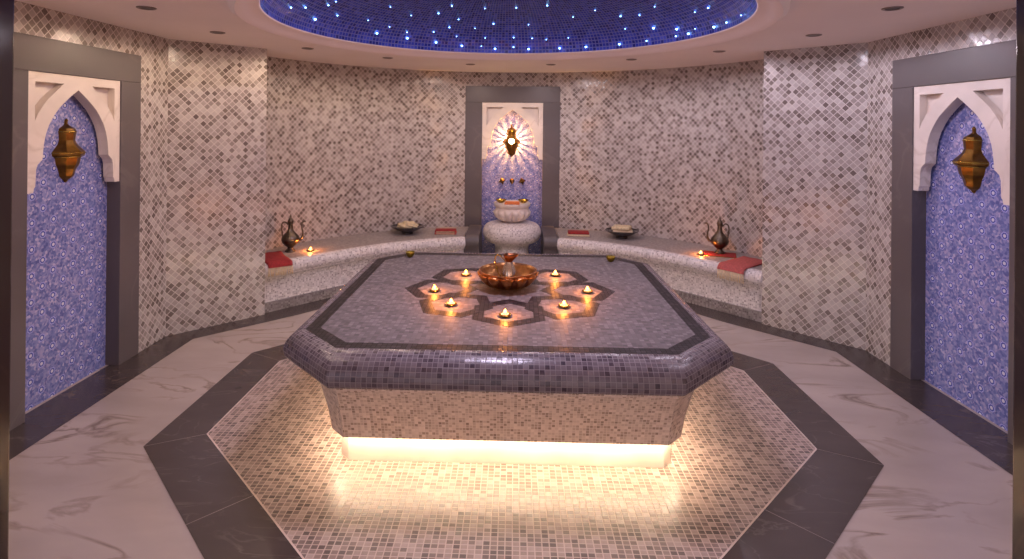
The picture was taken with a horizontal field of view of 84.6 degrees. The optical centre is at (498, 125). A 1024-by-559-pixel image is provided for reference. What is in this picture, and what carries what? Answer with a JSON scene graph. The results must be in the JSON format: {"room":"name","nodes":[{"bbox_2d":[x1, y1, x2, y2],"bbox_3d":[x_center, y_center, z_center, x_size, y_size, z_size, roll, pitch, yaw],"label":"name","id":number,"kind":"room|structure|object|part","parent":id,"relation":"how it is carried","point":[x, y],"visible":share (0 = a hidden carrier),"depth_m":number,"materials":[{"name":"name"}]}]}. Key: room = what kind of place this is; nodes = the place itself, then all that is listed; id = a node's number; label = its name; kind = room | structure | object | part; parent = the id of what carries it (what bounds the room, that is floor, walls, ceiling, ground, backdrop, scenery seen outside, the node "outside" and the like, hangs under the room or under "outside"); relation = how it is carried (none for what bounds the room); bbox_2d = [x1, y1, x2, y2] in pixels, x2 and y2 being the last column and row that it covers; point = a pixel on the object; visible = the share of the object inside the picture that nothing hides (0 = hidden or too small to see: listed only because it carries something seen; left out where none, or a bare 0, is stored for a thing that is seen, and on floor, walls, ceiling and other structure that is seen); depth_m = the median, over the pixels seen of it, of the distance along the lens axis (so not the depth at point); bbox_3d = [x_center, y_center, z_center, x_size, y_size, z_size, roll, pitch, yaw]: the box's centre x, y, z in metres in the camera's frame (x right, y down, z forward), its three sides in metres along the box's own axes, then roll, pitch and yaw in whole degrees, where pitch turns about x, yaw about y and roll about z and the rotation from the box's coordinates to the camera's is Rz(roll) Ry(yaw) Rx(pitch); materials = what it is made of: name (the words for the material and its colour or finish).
{"room":"spa","nodes":[
{"label":"spa","id":0,"kind":"room"},
{"bbox_2d":[14,0,168,352],"bbox_3d":[-2.800,0.483,2.582,0.213,2.390,3.807,1,0,2],"label":"wall","id":1,"kind":"structure","parent":0,"point":[30,19],"depth_m":4.24,"materials":[{"name":"tile"}]},
{"bbox_2d":[10,32,140,430],"bbox_3d":[-2.723,0.583,3.566,0.127,2.195,1.170,1,0,2],"label":"wall niche","id":2,"kind":"object","parent":1,"relation":"attached to","point":[76,242],"visible":0.95,"depth_m":3.62,"materials":[{"name":"tile"}]},
{"bbox_3d":[-2.773,0.680,3.568,0.030,2.000,0.756,1,0,2],"label":"tiled panel","id":3,"kind":"part","parent":2,"relation":"part of","materials":[{"name":"tile"}]},
{"bbox_2d":[51,118,85,182],"bbox_3d":[-2.703,0.160,3.575,0.114,0.410,0.223,1,0,2],"label":"wall lantern","id":4,"kind":"object","parent":2,"relation":"attached to","point":[67,154],"visible":1,"depth_m":3.54,"materials":[{"name":"gold metal"}]},
{"bbox_3d":[-2.700,0.175,3.575,0.108,0.008,0.223,1,0,2],"label":"rim moulding","id":5,"kind":"part","parent":4,"relation":"part of","materials":[{"name":"gold metal"}]},
{"bbox_2d":[166,39,266,335],"bbox_3d":[-2.539,0.489,4.758,0.913,2.390,0.558,1,0,2],"label":"wall","id":6,"kind":"structure","parent":0,"point":[216,147],"depth_m":4.72,"materials":[{"name":"tile"}]},
{"bbox_2d":[8,310,1012,558],"bbox_3d":[0.050,1.765,3.197,6.200,0.120,8.800,1,0,2],"label":"floor","id":7,"kind":"structure","parent":0,"point":[90,488],"depth_m":2.75,"materials":[{"name":"white stone"}]},
{"bbox_2d":[0,0,13,558],"bbox_3d":[-1.066,0.507,0.889,0.350,2.369,0.280,1,0,2],"label":"trim","id":8,"kind":"structure","parent":7,"relation":"on","point":[6,6],"depth_m":1.01,"materials":[{"name":"stone"}]},
{"bbox_2d":[265,225,481,312],"bbox_3d":[-1.355,1.460,6.066,2.934,0.472,0.912,1,0,-35],"label":"bench","id":9,"kind":"object","parent":7,"relation":"on","point":[318,274],"visible":0.69,"depth_m":5.67,"materials":[{"name":"stone"}]},
{"bbox_2d":[265,251,292,276],"bbox_3d":[-2.089,1.286,5.235,0.233,0.135,0.426,1,0,-36],"label":"towel","id":10,"kind":"object","parent":9,"relation":"on","point":[275,261],"visible":0.96,"depth_m":5.10,"materials":[{"name":"red fabric"}]},
{"bbox_2d":[281,214,305,252],"bbox_3d":[-2.025,1.053,5.517,0.215,0.372,0.172,0,0,28],"label":"pitcher","id":11,"kind":"object","parent":9,"relation":"on","point":[290,238],"visible":1,"depth_m":5.50,"materials":[{"name":"metal"}]},
{"bbox_3d":[-2.043,0.911,5.528,0.062,0.088,0.062,1,0,-4],"label":"lid","id":12,"kind":"part","parent":11,"relation":"part of","materials":[{"name":"brown metal"}]},
{"bbox_3d":[-1.939,1.040,5.535,0.088,0.205,0.026,1,0,-4],"label":"spout","id":13,"kind":"part","parent":11,"relation":"part of","materials":[{"name":"brown metal"}]},
{"bbox_3d":[-1.328,1.651,5.803,2.205,0.090,0.277,1,0,-37],"label":"skirting","id":14,"kind":"part","parent":9,"relation":"part of","materials":[{"name":"tile"}]},
{"bbox_2d":[391,224,423,234],"bbox_3d":[-1.053,1.205,6.500,0.377,0.089,0.377,1,0,2],"label":"bowl","id":15,"kind":"object","parent":9,"relation":"on","point":[404,231],"visible":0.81,"depth_m":6.42,"materials":[{"name":"metal"}]},
{"bbox_2d":[397,221,418,228],"bbox_3d":[-1.051,1.145,6.500,0.258,0.096,0.196,1,0,2],"label":"sponge","id":16,"kind":"object","parent":15,"relation":"in","point":[405,224],"visible":0.98,"depth_m":6.45,"materials":[{"name":"beige"}]},
{"bbox_2d":[434,228,456,234],"bbox_3d":[-0.613,1.229,6.517,0.250,0.048,0.152,1,0,-1],"label":"folded towel","id":17,"kind":"object","parent":9,"relation":"on","point":[439,231],"visible":1,"depth_m":6.45,"materials":[{"name":"fabric"}]},
{"bbox_2d":[9,298,1012,474],"bbox_3d":[0.034,1.702,2.587,5.600,0.001,7.580,1,0,2],"label":"trim","id":18,"kind":"structure","parent":7,"relation":"on","point":[983,436],"depth_m":3.64,"materials":[{"name":"stone"}]},
{"bbox_2d":[208,359,814,558],"bbox_3d":[0.060,1.705,3.509,3.280,0.004,2.916,1,0,2],"label":"mosaic floor","id":19,"kind":"structure","parent":7,"relation":"on","point":[735,450],"depth_m":2.63,"materials":[{"name":"tile"}]},
{"bbox_2d":[283,252,733,467],"bbox_3d":[0.058,1.391,3.696,2.300,0.630,2.334,1,0,2],"label":"platform","id":20,"kind":"object","parent":19,"relation":"on","point":[611,377],"visible":0.88,"depth_m":2.78,"materials":[{"name":"tile"}]},
{"bbox_2d":[406,251,414,256],"bbox_3d":[-0.720,1.050,4.580,0.077,0.043,0.077,1,0,2],"label":"brass cup","id":21,"kind":"object","parent":20,"relation":"on","point":[408,253],"visible":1,"depth_m":4.56,"materials":[{"name":"gold metal"}]},
{"bbox_2d":[429,285,439,291],"bbox_3d":[-0.414,1.052,3.639,0.072,0.041,0.072,1,0,2],"label":"tealight candle","id":22,"kind":"object","parent":20,"relation":"on","point":[434,289],"visible":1,"depth_m":3.63,"materials":[{"name":"white wax"}]},
{"bbox_2d":[445,299,456,306],"bbox_3d":[-0.284,1.052,3.357,0.072,0.041,0.072,1,0,-39],"label":"tealight candle","id":23,"kind":"object","parent":20,"relation":"on","point":[451,302],"visible":1,"depth_m":3.35,"materials":[{"name":"white wax"}]},
{"bbox_2d":[461,270,470,275],"bbox_3d":[-0.234,1.054,4.026,0.072,0.041,0.072,1,0,-19],"label":"tealight candle","id":24,"kind":"object","parent":20,"relation":"on","point":[465,273],"visible":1,"depth_m":4.02,"materials":[{"name":"white wax"}]},
{"bbox_2d":[499,309,510,317],"bbox_3d":[0.036,1.055,3.171,0.072,0.041,0.072,1,0,11],"label":"tealight candle","id":25,"kind":"object","parent":20,"relation":"on","point":[504,314],"visible":1,"depth_m":3.16,"materials":[{"name":"white wax"}]},
{"bbox_2d":[477,262,537,289],"bbox_3d":[0.060,1.016,3.738,0.408,0.121,0.408,1,0,2],"label":"copper bowl","id":26,"kind":"object","parent":20,"relation":"on","point":[488,273],"visible":0.98,"depth_m":3.63,"materials":[{"name":"orange metal"}]},
{"bbox_2d":[494,253,518,276],"bbox_3d":[0.061,0.959,3.729,0.138,0.216,0.120,0,0,39],"label":"jug","id":27,"kind":"object","parent":26,"relation":"in","point":[508,270],"visible":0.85,"depth_m":3.70,"materials":[{"name":"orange metal"}]},
{"bbox_3d":[0.011,0.936,3.725,0.077,0.165,0.007,1,0,2],"label":"handle","id":28,"kind":"part","parent":27,"relation":"part of","materials":[{"name":"gold metal"}]},
{"bbox_3d":[0.083,0.877,3.723,0.104,0.051,0.066,1,0,2],"label":"spout","id":29,"kind":"part","parent":27,"relation":"part of","materials":[{"name":"orange metal"}]},
{"bbox_2d":[550,270,559,276],"bbox_3d":[0.406,1.060,4.038,0.072,0.041,0.072,0,0,31],"label":"tealight candle","id":30,"kind":"object","parent":20,"relation":"on","point":[555,274],"visible":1,"depth_m":4.03,"materials":[{"name":"white wax"}]},
{"bbox_2d":[558,301,569,308],"bbox_3d":[0.388,1.058,3.340,0.072,0.041,0.072,1,0,-29],"label":"tealight candle","id":31,"kind":"object","parent":20,"relation":"on","point":[563,304],"visible":1,"depth_m":3.33,"materials":[{"name":"white wax"}]},
{"bbox_2d":[582,286,592,293],"bbox_3d":[0.574,1.061,3.639,0.072,0.041,0.072,0,0,21],"label":"tealight candle","id":32,"kind":"object","parent":20,"relation":"on","point":[587,290],"visible":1,"depth_m":3.63,"materials":[{"name":"white wax"}]},
{"bbox_2d":[606,255,615,261],"bbox_3d":[0.893,1.065,4.485,0.077,0.043,0.077,1,0,2],"label":"brass cup","id":33,"kind":"object","parent":20,"relation":"on","point":[610,258],"visible":1,"depth_m":4.46,"materials":[{"name":"gold metal"}]},
{"bbox_2d":[483,219,540,253],"bbox_3d":[0.155,1.425,6.656,0.690,0.572,0.690,1,0,2],"label":"pedestal","id":34,"kind":"object","parent":7,"relation":"on","point":[506,237],"visible":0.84,"depth_m":6.42,"materials":[{"name":"tile"}]},
{"bbox_2d":[493,200,530,222],"bbox_3d":[0.159,1.025,6.657,0.445,0.228,0.435,1,0,2],"label":"basin","id":35,"kind":"object","parent":34,"relation":"on","point":[505,213],"visible":0.96,"depth_m":6.49,"materials":[{"name":"white stone"}]},
{"bbox_2d":[496,198,506,202],"bbox_3d":[0.028,0.887,6.600,0.128,0.041,0.128,1,0,2],"label":"bowl","id":36,"kind":"object","parent":35,"relation":"on","point":[500,200],"visible":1,"depth_m":6.57,"materials":[{"name":"gold metal"}]},
{"bbox_2d":[504,201,519,204],"bbox_3d":[0.155,0.894,6.491,0.176,0.030,0.092,1,0,2],"label":"cloth","id":37,"kind":"object","parent":35,"relation":"on","point":[506,202],"visible":1,"depth_m":6.45,"materials":[{"name":"red fabric"}]},
{"bbox_2d":[518,199,528,202],"bbox_3d":[0.288,0.889,6.593,0.128,0.041,0.128,1,0,2],"label":"bowl","id":38,"kind":"object","parent":35,"relation":"on","point":[519,200],"visible":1,"depth_m":6.56,"materials":[{"name":"gold metal"}]},
{"bbox_2d":[207,359,816,558],"bbox_3d":[0.060,1.702,3.509,3.288,0.001,2.924,1,0,2],"label":"trim","id":39,"kind":"structure","parent":7,"relation":"on","point":[222,453],"depth_m":2.65,"materials":[{"name":"tile"}]},
{"bbox_2d":[143,344,883,558],"bbox_3d":[0.060,1.704,3.510,3.814,0.004,3.456,1,0,2],"label":"floor border","id":40,"kind":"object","parent":7,"relation":"on","point":[825,493],"depth_m":2.66,"materials":[{"name":"stone"}]},
{"bbox_2d":[146,353,881,543],"bbox_3d":[0.060,1.702,3.510,3.816,0.001,3.458,1,0,2],"label":"trim","id":41,"kind":"structure","parent":7,"relation":"on","point":[254,353],"depth_m":2.52,"materials":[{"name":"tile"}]},
{"bbox_2d":[541,226,762,322],"bbox_3d":[1.619,1.487,5.983,2.934,0.472,0.912,0,0,38],"label":"bench","id":42,"kind":"object","parent":7,"relation":"on","point":[693,276],"visible":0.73,"depth_m":5.58,"materials":[{"name":"tile"}]},
{"bbox_2d":[567,230,589,236],"bbox_3d":[0.917,1.243,6.475,0.250,0.048,0.150,1,0,4],"label":"folded towel","id":43,"kind":"object","parent":42,"relation":"on","point":[578,233],"visible":1,"depth_m":6.41,"materials":[{"name":"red fabric"}]},
{"bbox_2d":[605,227,638,238],"bbox_3d":[1.394,1.227,6.362,0.377,0.089,0.377,1,0,2],"label":"bowl","id":44,"kind":"object","parent":42,"relation":"on","point":[618,235],"visible":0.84,"depth_m":6.28,"materials":[{"name":"ceramic"}]},
{"bbox_2d":[611,224,632,232],"bbox_3d":[1.396,1.170,6.362,0.237,0.068,0.174,1,0,13],"label":"cloth","id":45,"kind":"object","parent":44,"relation":"on","point":[616,228],"visible":0.95,"depth_m":6.30,"materials":[{"name":"white fabric"}]},
{"bbox_3d":[1.574,1.677,5.722,2.205,0.090,0.277,0,0,40],"label":"skirting","id":46,"kind":"part","parent":42,"relation":"part of","materials":[{"name":"tile"}]},
{"bbox_2d":[703,250,736,257],"bbox_3d":[2.182,1.274,5.559,0.310,0.006,0.234,0,0,22],"label":"mat","id":47,"kind":"object","parent":42,"relation":"on","point":[707,253],"visible":0.82,"depth_m":5.54,"materials":[{"name":"fabric"}]},
{"bbox_2d":[704,217,729,253],"bbox_3d":[2.182,1.085,5.613,0.216,0.372,0.172,0,0,39],"label":"pitcher","id":48,"kind":"object","parent":47,"relation":"on","point":[718,240],"visible":1,"depth_m":5.57,"materials":[{"name":"metal"}]},
{"bbox_3d":[2.095,1.070,5.612,0.088,0.205,0.026,1,0,7],"label":"spout","id":49,"kind":"part","parent":48,"relation":"part of","materials":[{"name":"brown metal"}]},
{"bbox_3d":[2.201,0.943,5.599,0.062,0.088,0.062,1,0,7],"label":"lid","id":50,"kind":"part","parent":48,"relation":"part of","materials":[{"name":"brown metal"}]},
{"bbox_3d":[2.256,1.060,5.592,0.075,0.170,0.012,1,0,7],"label":"handle","id":51,"kind":"part","parent":48,"relation":"part of","materials":[{"name":"brown metal"}]},
{"bbox_2d":[717,256,761,283],"bbox_3d":[2.265,1.333,5.206,0.465,0.141,0.259,1,0,-38],"label":"towel","id":52,"kind":"object","parent":42,"relation":"on","point":[731,268],"visible":0.96,"depth_m":5.12,"materials":[{"name":"fabric"}]},
{"bbox_2d":[1012,0,1023,558],"bbox_3d":[1.060,0.526,0.830,0.350,2.369,0.280,1,0,2],"label":"trim","id":53,"kind":"structure","parent":7,"relation":"on","point":[1018,386],"depth_m":0.96,"materials":[{"name":"stone"}]},
{"bbox_2d":[265,56,763,257],"bbox_3d":[0.144,0.515,6.149,5.589,2.390,2.178,1,0,2],"label":"wall","id":54,"kind":"structure","parent":0,"point":[666,153],"depth_m":6.41,"materials":[{"name":"tile"}]},
{"bbox_2d":[464,86,559,253],"bbox_3d":[0.168,0.614,7.029,1.170,2.195,0.127,1,0,2],"label":"wall niche","id":55,"kind":"object","parent":54,"relation":"attached to","point":[533,111],"visible":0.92,"depth_m":6.98,"materials":[{"name":"stone"}]},
{"bbox_2d":[502,124,519,156],"bbox_3d":[0.159,0.191,6.968,0.226,0.410,0.188,1,0,2],"label":"wall lantern","id":56,"kind":"object","parent":55,"relation":"attached to","point":[511,142],"visible":1,"depth_m":6.95,"materials":[{"name":"gold metal"}]},
{"bbox_3d":[0.168,0.712,7.077,0.756,2.000,0.030,1,0,2],"label":"tiled panel","id":57,"kind":"part","parent":55,"relation":"part of","materials":[{"name":"tile"}]},
{"bbox_2d":[16,0,1015,72],"bbox_3d":[0.083,-0.764,3.550,6.400,0.200,8.300,1,0,2],"label":"ceiling","id":58,"kind":"structure","parent":0,"point":[839,22],"depth_m":3.94,"materials":[{"name":"paint"}]},
{"bbox_2d":[136,6,156,9],"bbox_3d":[-2.046,-0.681,3.269,0.104,0.007,0.104,1,0,2],"label":"recessed light","id":59,"kind":"object","parent":58,"relation":"in","point":[138,7],"visible":1,"depth_m":3.26,"materials":[{"name":"grey metal"}]},
{"bbox_2d":[210,31,224,33],"bbox_3d":[-2.062,-0.679,4.130,0.104,0.007,0.104,1,0,2],"label":"recessed light","id":60,"kind":"object","parent":58,"relation":"in","point":[213,32],"visible":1,"depth_m":4.13,"materials":[{"name":"grey metal"}]},
{"bbox_2d":[260,0,756,52],"bbox_3d":[0.053,-0.847,3.533,2.856,0.420,2.856,1,0,2],"label":"dome","id":61,"kind":"object","parent":58,"relation":"attached to","point":[472,26],"visible":1,"depth_m":4.43,"materials":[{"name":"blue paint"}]},
{"bbox_2d":[216,0,804,59],"bbox_3d":[0.051,-0.642,3.533,3.300,0.105,3.300,1,0,2],"label":"trim","id":62,"kind":"structure","parent":58,"relation":"attached to","point":[767,13],"depth_m":4.00,"materials":[{"name":"paint"}]},
{"bbox_2d":[806,34,821,36],"bbox_3d":[2.246,-0.640,4.010,0.104,0.007,0.104,1,0,2],"label":"recessed light","id":63,"kind":"object","parent":58,"relation":"in","point":[808,35],"visible":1,"depth_m":4.01,"materials":[{"name":"grey metal"}]},
{"bbox_2d":[881,6,903,10],"bbox_3d":[2.170,-0.642,3.102,0.104,0.007,0.104,1,0,2],"label":"recessed light","id":64,"kind":"object","parent":58,"relation":"in","point":[893,8],"visible":1,"depth_m":3.10,"materials":[{"name":"grey metal"}]},
{"bbox_2d":[762,42,867,349],"bbox_3d":[2.745,0.536,4.610,0.913,2.390,0.558,1,0,2],"label":"wall","id":65,"kind":"structure","parent":0,"point":[814,218],"depth_m":4.59,"materials":[{"name":"tile"}]},
{"bbox_2d":[865,7,1015,365],"bbox_3d":[2.885,0.535,2.423,0.213,2.390,3.807,1,0,2],"label":"wall","id":66,"kind":"structure","parent":0,"point":[1000,26],"depth_m":4.12,"materials":[{"name":"tile"}]},
{"bbox_2d":[890,39,1015,444],"bbox_3d":[2.862,0.633,3.450,0.127,2.195,1.170,1,0,2],"label":"wall niche","id":67,"kind":"object","parent":66,"relation":"attached to","point":[953,246],"visible":0.97,"depth_m":3.55,"materials":[{"name":"tile"}]},
{"bbox_3d":[2.910,0.731,3.449,0.030,2.000,0.756,1,0,2],"label":"tiled panel","id":68,"kind":"part","parent":67,"relation":"part of","materials":[{"name":"tile"}]},
{"bbox_2d":[952,127,988,192],"bbox_3d":[2.849,0.211,3.432,0.114,0.410,0.223,1,0,2],"label":"wall lantern","id":69,"kind":"object","parent":67,"relation":"attached to","point":[971,164],"visible":1,"depth_m":3.39,"materials":[{"name":"gold metal"}]},
{"bbox_3d":[2.846,0.226,3.432,0.108,0.008,0.223,1,0,2],"label":"rim moulding","id":70,"kind":"part","parent":69,"relation":"part of","materials":[{"name":"gold metal"}]}
]}

